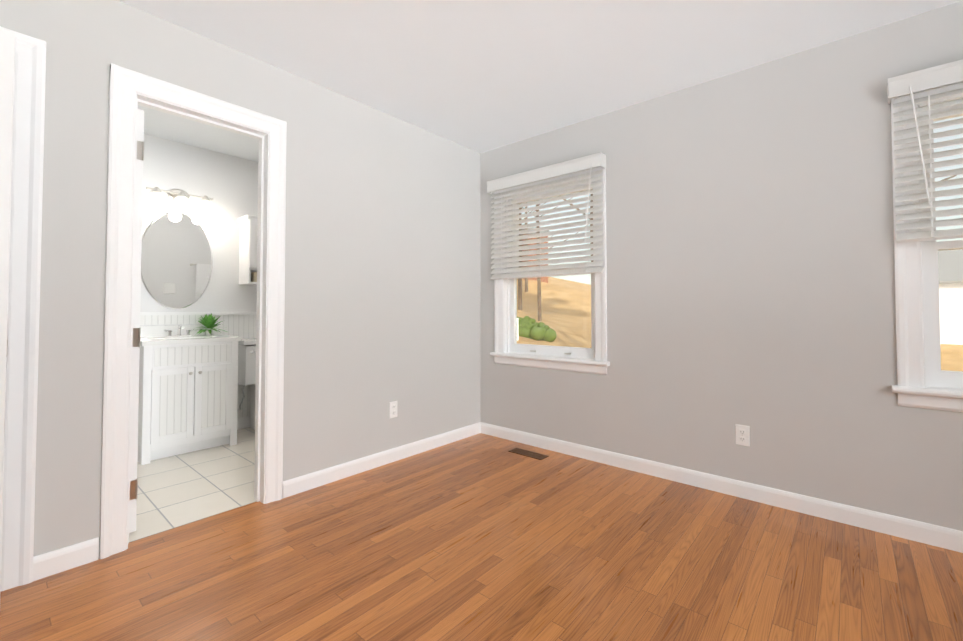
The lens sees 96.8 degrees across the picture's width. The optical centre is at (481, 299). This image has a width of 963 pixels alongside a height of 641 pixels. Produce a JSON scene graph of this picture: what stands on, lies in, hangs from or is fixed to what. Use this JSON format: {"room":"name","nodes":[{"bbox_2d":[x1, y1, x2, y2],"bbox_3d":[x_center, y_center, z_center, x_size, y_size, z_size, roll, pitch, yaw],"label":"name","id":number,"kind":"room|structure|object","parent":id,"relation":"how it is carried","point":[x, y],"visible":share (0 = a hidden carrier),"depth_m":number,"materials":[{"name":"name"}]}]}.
{"room":"empty bedroom","nodes":[
{"label":"empty bedroom","id":0,"kind":"room"},
{"bbox_2d":[140,134,257,325],"bbox_3d":[-1.285,-0.100,2.449,0.004,2.440,2.420,-1,-2,41],"label":"wall","id":1,"kind":"structure","parent":0,"point":[227,183],"depth_m":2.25,"materials":[{"name":"paint"}]},
{"bbox_2d":[141,211,212,309],"bbox_3d":[-2.482,-0.319,3.489,0.010,0.800,0.510,-1,-2,41],"label":"bathroom mirror","id":2,"kind":"object","parent":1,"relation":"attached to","point":[176,263],"visible":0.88,"depth_m":3.48,"materials":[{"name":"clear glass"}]},
{"bbox_2d":[146,187,212,212],"bbox_3d":[-2.425,-0.817,3.452,0.160,0.177,0.460,-1,-2,41],"label":"vanity light","id":3,"kind":"object","parent":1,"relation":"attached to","point":[179,197],"visible":1,"depth_m":3.41,"materials":[{"name":"white glass"}]},
{"bbox_2d":[140,312,255,429],"bbox_3d":[-2.476,0.623,3.461,0.028,1.045,2.180,-1,-2,41],"label":"wainscoting","id":4,"kind":"structure","parent":1,"relation":"attached to","point":[242,325],"depth_m":3.78,"materials":[{"name":"white wood"}]},
{"bbox_2d":[237,215,257,284],"bbox_3d":[-1.922,-0.430,3.953,0.253,0.595,0.536,-1,-2,41],"label":"wall cabinet","id":5,"kind":"object","parent":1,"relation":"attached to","point":[248,231],"visible":0.33,"depth_m":3.74,"materials":[{"name":"white wood"}]},
{"bbox_2d":[0,0,479,556],"bbox_3d":[-1.235,-0.100,2.412,0.120,2.440,3.570,-1,-2,41],"label":"wall","id":6,"kind":"structure","parent":0,"point":[382,226],"depth_m":2.55,"materials":[{"name":"paint"}]},
{"bbox_2d":[0,28,14,587],"bbox_3d":[-1.913,0.063,1.215,0.159,2.030,0.762,-1,-2,41],"label":"door leaf","id":7,"kind":"structure","parent":6,"relation":"in","point":[7,54],"depth_m":1.49,"materials":[{"name":"white wood"}]},
{"bbox_2d":[0,26,45,591],"bbox_3d":[-2.064,0.023,1.342,0.020,2.140,0.942,-1,-2,41],"label":"door frame","id":8,"kind":"structure","parent":6,"relation":"attached to","point":[17,551],"depth_m":1.66,"materials":[{"name":"white wood"}]},
{"bbox_2d":[129,109,143,532],"bbox_3d":[-1.869,0.094,2.230,0.593,2.018,0.036,-1,-2,41],"label":"door leaf","id":9,"kind":"structure","parent":6,"relation":"in","point":[136,326],"depth_m":2.04,"materials":[{"name":"white wood"}]},
{"bbox_2d":[99,63,286,558],"bbox_3d":[-1.423,0.044,2.181,0.146,2.140,0.770,-1,-2,41],"label":"door frame","id":10,"kind":"structure","parent":6,"relation":"attached to","point":[131,91],"depth_m":1.98,"materials":[{"name":"white wood"}]},
{"bbox_2d":[282,422,480,497],"bbox_3d":[-0.570,1.091,3.050,0.014,0.090,1.690,-1,-2,41],"label":"baseboard","id":11,"kind":"structure","parent":6,"relation":"attached to","point":[309,481],"depth_m":2.85,"materials":[{"name":"white wood"}]},
{"bbox_2d":[389,401,397,418],"bbox_3d":[-0.617,0.774,3.007,0.008,0.115,0.070,-1,-2,41],"label":"electrical outlet","id":12,"kind":"object","parent":6,"relation":"attached to","point":[393,409],"visible":1,"depth_m":3.00,"materials":[{"name":"white plastic"}]},
{"bbox_2d":[0,433,962,640],"bbox_3d":[0.379,1.113,0.900,4.380,0.060,3.740,-1,-2,41],"label":"floor","id":13,"kind":"structure","parent":0,"point":[481,537],"depth_m":1.74,"materials":[{"name":"brown wood"}]},
{"bbox_2d":[508,447,548,459],"bbox_3d":[0.343,1.135,3.153,0.290,0.005,0.105,-1,-2,41],"label":"floor vent","id":14,"kind":"object","parent":13,"relation":"in","point":[527,453],"visible":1,"depth_m":3.15,"materials":[{"name":"brown metal"}]},
{"bbox_2d":[118,0,962,161],"bbox_3d":[-0.225,-1.390,1.617,6.150,0.100,3.940,-1,-2,41],"label":"ceiling","id":15,"kind":"structure","parent":0,"point":[480,76],"depth_m":2.25,"materials":[{"name":"paint"}]},
{"bbox_2d":[480,1,962,530],"bbox_3d":[1.645,-0.100,2.441,4.440,2.440,0.200,-1,-2,41],"label":"wall","id":16,"kind":"structure","parent":0,"point":[750,248],"depth_m":2.39,"materials":[{"name":"paint"}]},
{"bbox_2d":[490,167,609,374],"bbox_3d":[0.550,-0.214,3.368,1.035,1.495,0.273,-1,-2,41],"label":"window","id":17,"kind":"structure","parent":16,"relation":"in","point":[508,350],"depth_m":3.31,"materials":[{"name":"white wood"}]},
{"bbox_2d":[487,152,605,279],"bbox_3d":[0.452,-0.584,3.263,1.023,0.826,0.092,-1,-2,41],"label":"window blind","id":18,"kind":"object","parent":17,"relation":"attached to","point":[582,164],"visible":0.98,"depth_m":3.22,"materials":[{"name":"white plastic"}]},
{"bbox_2d":[481,422,962,552],"bbox_3d":[1.575,1.073,2.331,4.200,0.090,0.014,-1,-2,41],"label":"baseboard","id":19,"kind":"structure","parent":16,"relation":"attached to","point":[926,533],"depth_m":2.35,"materials":[{"name":"white wood"}]},
{"bbox_2d":[735,424,749,446],"bbox_3d":[1.480,0.770,2.424,0.070,0.115,0.008,-1,-2,41],"label":"electrical outlet","id":20,"kind":"object","parent":16,"relation":"attached to","point":[742,433],"visible":1,"depth_m":2.42,"materials":[{"name":"white plastic"}]},
{"bbox_2d":[891,83,962,412],"bbox_3d":[2.547,-0.257,1.642,1.435,1.495,0.273,-1,-2,41],"label":"window","id":21,"kind":"structure","parent":16,"relation":"in","point":[924,381],"depth_m":1.99,"materials":[{"name":"white wood"}]},
{"bbox_2d":[887,59,962,242],"bbox_3d":[2.449,-0.657,1.538,1.423,0.765,0.092,-1,-2,41],"label":"window blind","id":22,"kind":"object","parent":21,"relation":"attached to","point":[927,80],"visible":0.92,"depth_m":1.92,"materials":[{"name":"white plastic"}]},
{"label":"outside","id":23,"kind":"structure","parent":0,"visible":0},
{"bbox_2d":[517,277,962,371],"bbox_3d":[23.813,-2.608,42.841,105.000,15.834,89.790,-1,-2,41],"label":"ground","id":24,"kind":"structure","parent":23,"point":[573,336],"depth_m":33.90,"materials":[{"name":"beige sand"}]},
{"bbox_2d":[522,227,549,282],"bbox_3d":[7.116,-5.720,58.090,3.800,8.200,3.800,0,-1,-4],"label":"brick building","id":25,"kind":"structure","parent":24,"relation":"on","point":[545,279],"depth_m":56.52,"materials":[{"name":"red"}]},
{"bbox_2d":[517,316,556,341],"bbox_3d":[16.421,3.006,24.320,15.194,4.344,34.043,-1,-2,41],"label":"bushes","id":26,"kind":"object","parent":24,"relation":"on","point":[546,331],"depth_m":15.02,"materials":[{"name":"green plant"}]},
{"bbox_2d":[518,175,956,321],"bbox_3d":[22.622,-9.234,48.632,47.416,28.790,98.746,-1,-2,41],"label":"trees","id":27,"kind":"object","parent":24,"relation":"on","point":[526,290],"depth_m":23.56,"materials":[{"name":"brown plant"}]},
{"bbox_2d":[938,249,962,344],"bbox_3d":[37.890,0.859,35.337,29.000,11.060,11.600,-1,-2,41],"label":"house","id":28,"kind":"structure","parent":24,"relation":"on","point":[955,254],"depth_m":31.85,"materials":[{"name":"white"}]},
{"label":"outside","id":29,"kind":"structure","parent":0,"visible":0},
{"bbox_2d":[129,427,255,541],"bbox_3d":[-1.908,1.163,2.956,1.770,0.060,2.420,-1,-2,41],"label":"floor","id":30,"kind":"structure","parent":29,"point":[174,491],"depth_m":2.58,"materials":[{"name":"white tile"}]},
{"bbox_2d":[137,313,240,464],"bbox_3d":[-2.281,0.619,3.307,0.520,1.046,0.646,-1,-2,41],"label":"bathroom vanity","id":31,"kind":"object","parent":30,"relation":"on","point":[188,386],"visible":0.96,"depth_m":3.14,"materials":[{"name":"white wood"}]},
{"bbox_2d":[197,313,226,335],"bbox_3d":[-2.247,0.201,3.549,0.255,0.199,0.250,-1,-2,41],"label":"potted plant","id":32,"kind":"object","parent":31,"relation":"on","point":[208,327],"depth_m":3.55,"materials":[{"name":"green plant"}]},
{"bbox_2d":[238,338,255,429],"bbox_3d":[-1.782,0.752,3.730,0.689,0.800,0.450,-1,-2,41],"label":"toilet","id":33,"kind":"object","parent":30,"relation":"on","point":[246,361],"visible":0.17,"depth_m":3.73,"materials":[{"name":"white ceramic"}]}
]}

